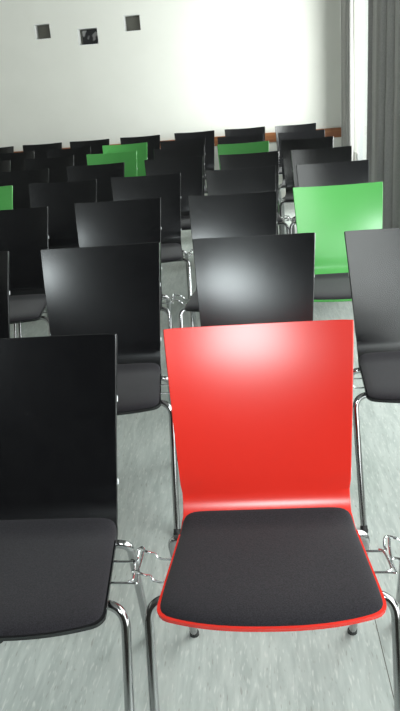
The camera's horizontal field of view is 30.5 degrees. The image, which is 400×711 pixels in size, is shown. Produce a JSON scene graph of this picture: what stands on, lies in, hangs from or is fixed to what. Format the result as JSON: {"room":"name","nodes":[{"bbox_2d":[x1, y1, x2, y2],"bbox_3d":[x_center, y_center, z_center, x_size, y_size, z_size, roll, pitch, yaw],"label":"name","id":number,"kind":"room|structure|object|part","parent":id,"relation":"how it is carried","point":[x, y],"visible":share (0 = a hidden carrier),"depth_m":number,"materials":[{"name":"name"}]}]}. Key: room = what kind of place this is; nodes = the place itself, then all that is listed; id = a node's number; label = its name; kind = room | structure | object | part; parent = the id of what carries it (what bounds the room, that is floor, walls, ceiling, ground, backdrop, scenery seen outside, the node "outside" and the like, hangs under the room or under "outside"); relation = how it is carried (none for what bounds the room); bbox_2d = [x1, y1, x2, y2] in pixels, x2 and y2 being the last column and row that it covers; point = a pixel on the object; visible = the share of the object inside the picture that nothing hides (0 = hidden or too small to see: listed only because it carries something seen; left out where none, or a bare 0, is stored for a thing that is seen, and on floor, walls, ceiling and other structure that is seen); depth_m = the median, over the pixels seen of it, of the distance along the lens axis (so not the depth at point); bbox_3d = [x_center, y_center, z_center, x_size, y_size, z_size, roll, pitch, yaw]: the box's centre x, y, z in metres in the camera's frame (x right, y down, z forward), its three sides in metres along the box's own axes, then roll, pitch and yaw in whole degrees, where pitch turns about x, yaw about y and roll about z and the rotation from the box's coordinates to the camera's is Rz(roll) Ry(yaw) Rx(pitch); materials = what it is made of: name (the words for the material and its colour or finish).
{"room":"conference room","nodes":[
{"label":"conference room","id":0,"kind":"room"},
{"bbox_2d":[0,0,367,197],"bbox_3d":[-1.370,-3.380,8.452,6.670,3.500,0.220,-3,21,5],"label":"wall","id":1,"kind":"structure","parent":0,"point":[218,66],"depth_m":8.32,"materials":[{"name":"paint"}]},
{"bbox_2d":[34,23,50,39],"bbox_3d":[-1.769,-3.673,8.320,0.181,0.159,0.140,-3,21,5],"label":"wall niche","id":2,"kind":"object","parent":1,"relation":"attached to","point":[42,31],"visible":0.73,"depth_m":8.36,"materials":[{"name":"white"}]},
{"bbox_2d":[77,27,98,45],"bbox_3d":[-1.256,-3.615,8.312,0.230,0.175,0.140,-3,21,5],"label":"wall niche","id":3,"kind":"object","parent":1,"relation":"attached to","point":[79,31],"visible":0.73,"depth_m":8.29,"materials":[{"name":"white"}]},
{"bbox_2d":[82,29,97,44],"bbox_3d":[-1.242,-3.630,8.355,0.196,0.157,0.011,-3,21,5],"label":"picture","id":4,"kind":"object","parent":3,"relation":"in","point":[89,36],"visible":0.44,"depth_m":8.35,"materials":[{"name":"black plastic"}]},
{"bbox_2d":[123,14,140,31],"bbox_3d":[-0.752,-3.732,8.237,0.188,0.168,0.140,-3,21,5],"label":"wall niche","id":5,"kind":"object","parent":1,"relation":"attached to","point":[131,22],"visible":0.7,"depth_m":8.28,"materials":[{"name":"white"}]},
{"bbox_2d":[14,127,340,152],"bbox_3d":[-1.428,-2.421,8.693,6.420,0.106,0.022,-3,21,5],"label":"trim","id":6,"kind":"structure","parent":1,"relation":"attached to","point":[335,132],"depth_m":8.49,"materials":[{"name":"orange wood"}]},
{"bbox_2d":[0,203,399,710],"bbox_3d":[-1.630,0.184,4.192,6.870,0.100,10.900,-3,21,5],"label":"floor","id":7,"kind":"structure","parent":0,"point":[330,669],"depth_m":2.06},
{"bbox_2d":[0,251,9,338],"bbox_3d":[-0.953,0.137,2.735,0.588,0.919,0.602,-3,21,5],"label":"chair","id":8,"kind":"object","parent":7,"relation":"on","point":[4,255],"visible":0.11,"depth_m":2.81,"materials":[{"name":"black paint"}]},
{"bbox_2d":[0,160,10,171],"bbox_3d":[-1.932,-1.230,6.554,0.588,0.919,0.602,-3,21,4],"label":"chair","id":9,"kind":"object","parent":7,"relation":"on","point":[5,166],"visible":0.06,"depth_m":6.63,"materials":[{"name":"black paint"}]},
{"bbox_2d":[0,146,13,153],"bbox_3d":[-2.343,-1.846,8.269,0.588,0.919,0.602,-3,21,5],"label":"chair","id":10,"kind":"object","parent":7,"relation":"on","point":[10,149],"visible":0.06,"depth_m":8.35,"materials":[{"name":"black paint"}]},
{"bbox_2d":[0,186,16,337],"bbox_3d":[-1.445,-0.576,4.723,0.588,0.919,0.602,-3,21,4],"label":"chair","id":11,"kind":"object","parent":7,"relation":"on","point":[6,192],"visible":0.09,"depth_m":4.80,"materials":[{"name":"green paint"}]},
{"bbox_3d":[-1.441,-0.851,4.814,0.458,0.471,0.234,-3,21,4],"label":"backrest","id":12,"kind":"part","parent":11,"relation":"part of","materials":[{"name":"green paint"}]},
{"bbox_3d":[-1.183,-0.311,4.616,0.088,0.435,0.210,-13,22,-22],"label":"leg","id":13,"kind":"part","parent":11,"relation":"part of","materials":[{"name":"silver metal"}]},
{"bbox_2d":[0,151,34,170],"bbox_3d":[-1.902,-1.543,7.377,0.588,0.919,0.602,-3,21,5],"label":"chair","id":14,"kind":"object","parent":7,"relation":"on","point":[17,159],"visible":0.1,"depth_m":7.48,"materials":[{"name":"black paint"}]},
{"bbox_2d":[0,168,48,208],"bbox_3d":[-1.387,-0.911,5.596,0.588,0.919,0.602,-3,21,4],"label":"chair","id":15,"kind":"object","parent":7,"relation":"on","point":[20,180],"visible":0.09,"depth_m":5.70,"materials":[{"name":"black paint"}]},
{"bbox_2d":[0,206,50,335],"bbox_3d":[-1.008,-0.239,3.739,0.588,0.919,0.602,-3,21,4],"label":"chair","id":16,"kind":"object","parent":7,"relation":"on","point":[23,232],"visible":0.63,"depth_m":3.83,"materials":[{"name":"black paint"}]},
{"bbox_3d":[-1.004,-0.514,3.831,0.458,0.471,0.234,-3,21,4],"label":"backrest","id":17,"kind":"part","parent":16,"relation":"part of","materials":[{"name":"black paint"}]},
{"bbox_3d":[-1.000,-0.206,3.653,0.468,0.016,0.317,-3,21,4],"label":"seat","id":18,"kind":"part","parent":16,"relation":"part of","materials":[{"name":"black paint"}]},
{"bbox_3d":[-0.745,0.026,3.633,0.088,0.435,0.210,-13,22,-22],"label":"leg","id":19,"kind":"part","parent":16,"relation":"part of","materials":[{"name":"silver metal"}]},
{"bbox_2d":[23,142,61,157],"bbox_3d":[-1.792,-1.886,8.258,0.588,0.919,0.602,-3,21,5],"label":"chair","id":20,"kind":"object","parent":7,"relation":"on","point":[40,150],"visible":0.06,"depth_m":8.36,"materials":[{"name":"black paint"}]},
{"bbox_2d":[24,155,73,182],"bbox_3d":[-1.354,-1.263,6.518,0.588,0.919,0.602,-3,21,5],"label":"chair","id":21,"kind":"object","parent":7,"relation":"on","point":[57,167],"visible":0.1,"depth_m":6.62,"materials":[{"name":"black paint"}]},
{"bbox_2d":[18,179,96,337],"bbox_3d":[-0.897,-0.611,4.700,0.588,0.919,0.602,-2,21,6],"label":"chair","id":22,"kind":"object","parent":7,"relation":"on","point":[60,198],"visible":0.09,"depth_m":4.81,"materials":[{"name":"black paint"}]},
{"bbox_3d":[-1.123,-0.323,4.635,0.088,0.435,0.210,9,24,32],"label":"leg","id":23,"kind":"part","parent":22,"relation":"part of","materials":[{"name":"silver metal"}]},
{"bbox_3d":[-0.888,-0.887,4.791,0.458,0.471,0.234,-2,21,6],"label":"backrest","id":24,"kind":"part","parent":22,"relation":"part of","materials":[{"name":"black paint"}]},
{"bbox_2d":[47,147,90,165],"bbox_3d":[-1.324,-1.576,7.340,0.588,0.919,0.602,-3,21,5],"label":"chair","id":25,"kind":"object","parent":7,"relation":"on","point":[80,159],"visible":0.05,"depth_m":7.44,"materials":[{"name":"black paint"}]},
{"bbox_2d":[0,334,146,710],"bbox_3d":[-0.425,0.482,1.711,0.588,0.919,0.602,-3,21,5],"label":"chair","id":26,"kind":"object","parent":7,"relation":"on","point":[59,481],"visible":0.98,"depth_m":1.79,"materials":[{"name":"black paint"}]},
{"bbox_3d":[-0.420,0.515,1.624,0.468,0.016,0.317,-3,21,5],"label":"seat","id":27,"kind":"part","parent":26,"relation":"part of","materials":[{"name":"black fabric"}]},
{"bbox_3d":[-0.417,0.207,1.802,0.458,0.471,0.234,-3,21,5],"label":"backrest","id":28,"kind":"part","parent":26,"relation":"part of","materials":[{"name":"black paint"}]},
{"bbox_3d":[-0.167,0.749,1.599,0.088,0.435,0.210,-13,22,-21],"label":"leg","id":29,"kind":"part","parent":26,"relation":"part of","materials":[{"name":"silver metal"}]},
{"bbox_3d":[-0.181,0.625,1.929,0.081,0.435,0.171,-3,21,5],"label":"leg","id":30,"kind":"part","parent":26,"relation":"part of","materials":[{"name":"silver metal"}]},
{"bbox_2d":[70,139,108,153],"bbox_3d":[-1.245,-1.916,8.222,0.588,0.919,0.602,-3,21,4],"label":"chair","id":31,"kind":"object","parent":7,"relation":"on","point":[96,145],"visible":0.06,"depth_m":8.32,"materials":[{"name":"black paint"}]},
{"bbox_2d":[66,162,124,201],"bbox_3d":[-0.806,-0.957,5.595,0.588,0.919,0.602,-3,21,5],"label":"chair","id":32,"kind":"object","parent":7,"relation":"on","point":[103,173],"visible":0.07,"depth_m":5.70,"materials":[{"name":"black paint"}]},
{"bbox_2d":[41,242,180,534],"bbox_3d":[-0.368,0.111,2.679,0.588,0.919,0.602,-3,21,4],"label":"chair","id":33,"kind":"object","parent":7,"relation":"on","point":[113,289],"visible":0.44,"depth_m":2.78,"materials":[{"name":"black paint"}]},
{"bbox_3d":[-0.364,-0.164,2.771,0.458,0.471,0.234,-3,21,4],"label":"backrest","id":34,"kind":"part","parent":33,"relation":"part of","materials":[{"name":"black paint"}]},
{"bbox_3d":[-0.361,0.143,2.593,0.468,0.016,0.317,-3,21,4],"label":"seat","id":35,"kind":"part","parent":33,"relation":"part of","materials":[{"name":"black fabric"}]},
{"bbox_3d":[-0.127,0.253,2.902,0.081,0.435,0.171,-3,21,4],"label":"leg","id":36,"kind":"part","parent":33,"relation":"part of","materials":[{"name":"silver metal"}]},
{"bbox_3d":[-0.106,0.376,2.573,0.088,0.435,0.210,-13,22,-22],"label":"leg","id":37,"kind":"part","parent":33,"relation":"part of","materials":[{"name":"silver metal"}]},
{"bbox_2d":[86,151,136,176],"bbox_3d":[-0.778,-1.290,6.466,0.588,0.919,0.602,-3,21,3],"label":"chair","id":38,"kind":"object","parent":7,"relation":"on","point":[129,158],"visible":0.12,"depth_m":6.57,"materials":[{"name":"green paint"}]},
{"bbox_2d":[74,197,174,328],"bbox_3d":[-0.421,-0.284,3.734,0.588,0.919,0.602,-3,21,4],"label":"chair","id":39,"kind":"object","parent":7,"relation":"on","point":[137,221],"visible":0.29,"depth_m":3.84,"materials":[{"name":"black paint"}]},
{"bbox_3d":[-0.417,-0.559,3.826,0.458,0.471,0.234,-3,21,4],"label":"backrest","id":40,"kind":"part","parent":39,"relation":"part of","materials":[{"name":"black paint"}]},
{"bbox_3d":[-0.158,-0.020,3.628,0.088,0.435,0.210,-13,22,-22],"label":"leg","id":41,"kind":"part","parent":39,"relation":"part of","materials":[{"name":"silver metal"}]},
{"bbox_3d":[-0.180,-0.143,3.958,0.081,0.435,0.171,-3,21,4],"label":"leg","id":42,"kind":"part","parent":39,"relation":"part of","materials":[{"name":"silver metal"}]},
{"bbox_2d":[102,142,146,175],"bbox_3d":[-0.749,-1.607,7.298,0.588,0.919,0.602,-3,21,4],"label":"chair","id":43,"kind":"object","parent":7,"relation":"on","point":[141,148],"visible":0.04,"depth_m":7.39,"materials":[{"name":"green paint"}]},
{"bbox_2d":[120,135,159,159],"bbox_3d":[-0.673,-1.957,8.207,0.588,0.919,0.602,-3,21,5],"label":"chair","id":44,"kind":"object","parent":7,"relation":"on","point":[153,142],"visible":0.06,"depth_m":8.30,"materials":[{"name":"black paint"}]},
{"bbox_2d":[111,173,193,326],"bbox_3d":[-0.340,-0.648,4.678,0.588,0.919,0.602,-3,21,3],"label":"chair","id":45,"kind":"object","parent":7,"relation":"on","point":[167,187],"visible":0.42,"depth_m":4.78,"materials":[{"name":"black paint"}]},
{"bbox_3d":[-0.339,-0.923,4.771,0.458,0.471,0.234,-3,21,3],"label":"backrest","id":46,"kind":"part","parent":45,"relation":"part of","materials":[{"name":"black paint"}]},
{"bbox_3d":[-0.331,-0.616,4.592,0.468,0.016,0.317,-3,21,3],"label":"seat","id":47,"kind":"part","parent":45,"relation":"part of","materials":[{"name":"black fabric"}]},
{"bbox_3d":[-0.074,-0.385,4.576,0.088,0.435,0.210,-14,23,-23],"label":"leg","id":48,"kind":"part","parent":45,"relation":"part of","materials":[{"name":"silver metal"}]},
{"bbox_3d":[-0.102,-0.507,4.905,0.081,0.435,0.171,-3,21,3],"label":"leg","id":49,"kind":"part","parent":45,"relation":"part of","materials":[{"name":"silver metal"}]},
{"bbox_2d":[144,156,202,230],"bbox_3d":[-0.193,-1.009,5.601,0.588,0.919,0.602,-3,21,3],"label":"chair","id":50,"kind":"object","parent":7,"relation":"on","point":[190,168],"visible":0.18,"depth_m":5.70,"materials":[{"name":"black paint"}]},
{"bbox_2d":[153,146,204,195],"bbox_3d":[-0.180,-1.325,6.432,0.588,0.919,0.602,-3,21,5],"label":"chair","id":51,"kind":"object","parent":7,"relation":"on","point":[198,150],"visible":0.11,"depth_m":6.54,"materials":[{"name":"black paint"}]},
{"bbox_2d":[160,138,207,193],"bbox_3d":[-0.165,-1.641,7.263,0.588,0.919,0.602,-3,21,4],"label":"chair","id":52,"kind":"object","parent":7,"relation":"on","point":[201,141],"visible":0.09,"depth_m":7.37,"materials":[{"name":"black paint"}]},
{"bbox_2d":[174,130,214,179],"bbox_3d":[-0.057,-2.010,8.217,0.588,0.919,0.602,-3,21,4],"label":"chair","id":53,"kind":"object","parent":7,"relation":"on","point":[208,135],"visible":0.15,"depth_m":8.31,"materials":[{"name":"black paint"}]},
{"bbox_2d":[173,191,276,327],"bbox_3d":[0.164,-0.302,3.657,0.588,0.919,0.602,-2,21,6],"label":"chair","id":54,"kind":"object","parent":7,"relation":"on","point":[243,214],"visible":0.34,"depth_m":3.76,"materials":[{"name":"black paint"}]},
{"bbox_3d":[-0.065,-0.015,3.595,0.088,0.435,0.210,9,25,32],"label":"leg","id":55,"kind":"part","parent":54,"relation":"part of","materials":[{"name":"silver metal"}]},
{"bbox_3d":[0.168,-0.270,3.571,0.468,0.016,0.317,-2,21,6],"label":"seat","id":56,"kind":"part","parent":54,"relation":"part of","materials":[{"name":"black paint"}]},
{"bbox_3d":[0.004,-0.142,3.917,0.081,0.435,0.171,-2,21,6],"label":"leg","id":57,"kind":"part","parent":54,"relation":"part of","materials":[{"name":"silver metal"}]},
{"bbox_3d":[0.175,-0.578,3.748,0.458,0.471,0.234,-2,21,6],"label":"backrest","id":58,"kind":"part","parent":54,"relation":"part of","materials":[{"name":"black paint"}]},
{"bbox_2d":[217,134,262,143],"bbox_3d":[0.408,-1.664,7.202,0.588,0.919,0.602,-3,21,5],"label":"chair","id":59,"kind":"object","parent":7,"relation":"on","point":[258,137],"visible":0.06,"depth_m":7.31,"materials":[{"name":"black paint"}]},
{"bbox_2d":[205,166,275,194],"bbox_3d":[0.270,-0.687,4.652,0.588,0.919,0.602,-3,21,4],"label":"chair","id":60,"kind":"object","parent":7,"relation":"on","point":[257,179],"visible":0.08,"depth_m":4.75,"materials":[{"name":"black paint"}]},
{"bbox_2d":[225,126,264,140],"bbox_3d":[0.511,-2.042,8.179,0.588,0.919,0.602,-3,21,5],"label":"chair","id":61,"kind":"object","parent":7,"relation":"on","point":[257,130],"visible":0.03,"depth_m":8.28,"materials":[{"name":"black paint"}]},
{"bbox_2d":[217,141,278,234],"bbox_3d":[0.385,-1.359,6.403,0.588,0.919,0.602,-3,21,5],"label":"chair","id":62,"kind":"object","parent":7,"relation":"on","point":[254,147],"visible":0.04,"depth_m":6.51,"materials":[{"name":"green paint"}]},
{"bbox_3d":[0.392,-1.635,6.494,0.458,0.471,0.234,-3,21,5],"label":"backrest","id":63,"kind":"part","parent":62,"relation":"part of","materials":[{"name":"green paint"}]},
{"bbox_2d":[182,232,314,494],"bbox_3d":[0.194,0.079,2.644,0.588,0.919,0.602,-2,21,7],"label":"chair","id":64,"kind":"object","parent":7,"relation":"on","point":[265,278],"visible":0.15,"depth_m":2.75,"materials":[{"name":"black paint"}]},
{"bbox_3d":[0.207,-0.197,2.734,0.458,0.471,0.234,-2,21,7],"label":"backrest","id":65,"kind":"part","parent":64,"relation":"part of","materials":[{"name":"black paint"}]},
{"bbox_2d":[219,151,288,233],"bbox_3d":[0.378,-1.027,5.527,0.588,0.919,0.602,-3,21,6],"label":"chair","id":66,"kind":"object","parent":7,"relation":"on","point":[262,159],"visible":0.27,"depth_m":5.63,"materials":[{"name":"black paint"}]},
{"bbox_3d":[0.386,-1.302,5.617,0.458,0.471,0.234,-3,21,6],"label":"backrest","id":67,"kind":"part","parent":66,"relation":"part of","materials":[{"name":"black paint"}]},
{"bbox_3d":[0.623,-0.883,5.744,0.081,0.435,0.171,-3,21,6],"label":"leg","id":68,"kind":"part","parent":66,"relation":"part of","materials":[{"name":"silver metal"}]},
{"bbox_3d":[0.635,-0.760,5.414,0.088,0.435,0.210,-13,22,-21],"label":"leg","id":69,"kind":"part","parent":66,"relation":"part of","materials":[{"name":"silver metal"}]},
{"bbox_2d":[131,319,399,710],"bbox_3d":[0.144,0.449,1.675,0.588,0.919,0.602,-3,21,5],"label":"chair","id":70,"kind":"object","parent":7,"relation":"on","point":[269,540],"visible":0.99,"depth_m":1.76,"materials":[{"name":"red paint"}]},
{"bbox_3d":[-0.081,0.739,1.607,0.088,0.435,0.210,8,24,31],"label":"leg","id":71,"kind":"part","parent":70,"relation":"part of","materials":[{"name":"silver metal"}]},
{"bbox_3d":[-0.021,0.612,1.930,0.081,0.435,0.171,-3,21,5],"label":"leg","id":72,"kind":"part","parent":70,"relation":"part of","materials":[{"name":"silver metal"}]},
{"bbox_3d":[0.150,0.174,1.767,0.458,0.471,0.234,-3,21,5],"label":"backrest","id":73,"kind":"part","parent":70,"relation":"part of","materials":[{"name":"red paint"}]},
{"bbox_3d":[0.150,0.482,1.589,0.468,0.016,0.317,-3,21,5],"label":"seat","id":74,"kind":"part","parent":70,"relation":"part of","materials":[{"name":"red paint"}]},
{"bbox_3d":[0.387,0.592,1.895,0.081,0.435,0.171,-3,21,5],"label":"leg","id":75,"kind":"part","parent":70,"relation":"part of","materials":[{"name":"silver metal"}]},
{"bbox_3d":[0.403,0.716,1.566,0.088,0.435,0.210,-13,22,-21],"label":"leg","id":76,"kind":"part","parent":70,"relation":"part of","materials":[{"name":"silver metal"}]},
{"bbox_2d":[275,123,315,174],"bbox_3d":[1.072,-2.052,8.086,0.588,0.919,0.602,-3,21,5],"label":"chair","id":77,"kind":"object","parent":7,"relation":"on","point":[312,126],"visible":0.11,"depth_m":8.19,"materials":[{"name":"black paint"}]},
{"bbox_2d":[278,129,324,233],"bbox_3d":[1.006,-1.692,7.149,0.588,0.919,0.602,-3,21,5],"label":"chair","id":78,"kind":"object","parent":7,"relation":"on","point":[315,133],"visible":0.2,"depth_m":7.25,"materials":[{"name":"black paint"}]},
{"bbox_3d":[0.780,-1.403,7.083,0.088,0.435,0.210,9,24,31],"label":"leg","id":79,"kind":"part","parent":78,"relation":"part of","materials":[{"name":"silver metal"}]},
{"bbox_3d":[1.013,-1.967,7.240,0.458,0.471,0.234,-3,21,5],"label":"backrest","id":80,"kind":"part","parent":78,"relation":"part of","materials":[{"name":"black paint"}]},
{"bbox_2d":[278,136,332,233],"bbox_3d":[0.943,-1.389,6.363,0.588,0.919,0.602,-2,21,6],"label":"chair","id":81,"kind":"object","parent":7,"relation":"on","point":[288,145],"visible":0.32,"depth_m":6.47,"materials":[{"name":"black paint"}]},
{"bbox_3d":[0.782,-1.228,6.620,0.081,0.435,0.171,-2,21,6],"label":"leg","id":82,"kind":"part","parent":81,"relation":"part of","materials":[{"name":"silver metal"}]},
{"bbox_3d":[0.717,-1.101,6.298,0.088,0.435,0.210,9,24,32],"label":"leg","id":83,"kind":"part","parent":81,"relation":"part of","materials":[{"name":"silver metal"}]},
{"bbox_3d":[0.952,-1.665,6.454,0.458,0.471,0.234,-2,21,6],"label":"backrest","id":84,"kind":"part","parent":81,"relation":"part of","materials":[{"name":"black paint"}]},
{"bbox_2d":[284,146,351,233],"bbox_3d":[0.920,-1.048,5.466,0.588,0.919,0.602,-3,21,6],"label":"chair","id":85,"kind":"object","parent":7,"relation":"on","point":[335,154],"visible":0.2,"depth_m":5.57,"materials":[{"name":"black paint"}]},
{"bbox_3d":[0.694,-0.759,5.401,0.088,0.435,0.210,9,24,31],"label":"leg","id":86,"kind":"part","parent":85,"relation":"part of","materials":[{"name":"silver metal"}]},
{"bbox_3d":[0.758,-0.886,5.723,0.081,0.435,0.171,-3,21,6],"label":"leg","id":87,"kind":"part","parent":85,"relation":"part of","materials":[{"name":"silver metal"}]},
{"bbox_3d":[0.929,-1.323,5.557,0.458,0.471,0.234,-3,21,6],"label":"backrest","id":88,"kind":"part","parent":85,"relation":"part of","materials":[{"name":"black paint"}]},
{"bbox_2d":[296,160,368,186],"bbox_3d":[0.851,-0.706,4.576,0.588,0.919,0.602,-3,21,4],"label":"chair","id":89,"kind":"object","parent":7,"relation":"on","point":[350,172],"visible":0.09,"depth_m":4.68,"materials":[{"name":"black paint"}]},
{"bbox_2d":[293,182,382,301],"bbox_3d":[0.712,-0.350,3.667,0.588,0.919,0.602,-3,21,5],"label":"chair","id":90,"kind":"object","parent":7,"relation":"on","point":[328,212],"visible":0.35,"depth_m":3.77,"materials":[{"name":"green paint"}]},
{"bbox_3d":[0.719,-0.318,3.581,0.468,0.016,0.317,-3,21,5],"label":"seat","id":91,"kind":"part","parent":90,"relation":"part of","materials":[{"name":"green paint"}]},
{"bbox_2d":[344,228,399,532],"bbox_3d":[0.774,0.055,2.584,0.588,0.919,0.602,-4,21,3],"label":"chair","id":92,"kind":"object","parent":7,"relation":"on","point":[373,255],"visible":0.8,"depth_m":2.69,"materials":[{"name":"black paint"}]},
{"bbox_3d":[0.602,0.221,2.831,0.081,0.435,0.171,-4,21,3],"label":"leg","id":93,"kind":"part","parent":92,"relation":"part of","materials":[{"name":"silver metal"}]},
{"bbox_3d":[0.557,0.348,2.506,0.088,0.435,0.210,7,24,29],"label":"leg","id":94,"kind":"part","parent":92,"relation":"part of","materials":[{"name":"silver metal"}]},
{"bbox_3d":[0.772,-0.220,2.676,0.458,0.471,0.234,-4,21,3],"label":"backrest","id":95,"kind":"part","parent":92,"relation":"part of","materials":[{"name":"black paint"}]},
{"bbox_3d":[0.784,0.087,2.498,0.468,0.016,0.317,-4,21,3],"label":"seat","id":96,"kind":"part","parent":92,"relation":"part of","materials":[{"name":"black fabric"}]},
{"bbox_2d":[384,535,399,605],"bbox_3d":[0.715,0.413,1.650,0.588,0.919,0.602,-3,21,5],"label":"chair","id":97,"kind":"object","parent":7,"relation":"on","point":[386,536],"visible":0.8,"depth_m":1.89,"materials":[{"name":"black paint"}]},
{"bbox_3d":[0.550,0.576,1.904,0.081,0.435,0.171,-3,21,5],"label":"leg","id":98,"kind":"part","parent":97,"relation":"part of","materials":[{"name":"silver metal"}]},
{"bbox_2d":[353,0,363,160],"bbox_3d":[1.452,-1.639,3.253,0.100,3.500,10.400,-3,21,5],"label":"wall","id":99,"kind":"structure","parent":0,"point":[354,153],"depth_m":8.15,"materials":[{"name":"paint"}]},
{"bbox_2d":[357,0,362,160],"bbox_3d":[1.692,-2.815,6.944,0.060,2.250,2.450,-3,21,5],"label":"window","id":100,"kind":"structure","parent":99,"relation":"in","point":[359,2],"depth_m":8.09,"materials":[{"name":"white"}]},
{"bbox_3d":[1.288,-2.863,3.319,0.114,0.027,9.380,-3,21,5],"label":"rail","id":101,"kind":"object","parent":99,"relation":"attached to","visible":0},
{"bbox_2d":[341,0,352,160],"bbox_3d":[1.582,-3.072,7.875,0.061,2.830,0.713,-3,21,5],"label":"curtain","id":102,"kind":"object","parent":101,"relation":"hanging from","point":[346,5],"visible":0.71,"depth_m":7.79,"materials":[{"name":"white fabric"}]},
{"bbox_2d":[353,0,357,153],"bbox_3d":[1.636,-3.307,7.703,0.010,2.280,0.360,-3,21,5],"label":"sheer curtain","id":103,"kind":"object","parent":101,"relation":"hanging from","point":[355,92],"visible":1,"depth_m":7.85,"materials":[{"name":"white fabric"}]},
{"bbox_2d":[366,0,399,228],"bbox_3d":[1.418,-2.073,5.269,0.174,2.830,1.935,-3,21,5],"label":"curtain","id":104,"kind":"object","parent":101,"relation":"hanging from","point":[383,87],"visible":0.77,"depth_m":5.61,"materials":[{"name":"grey fabric"}]}
]}

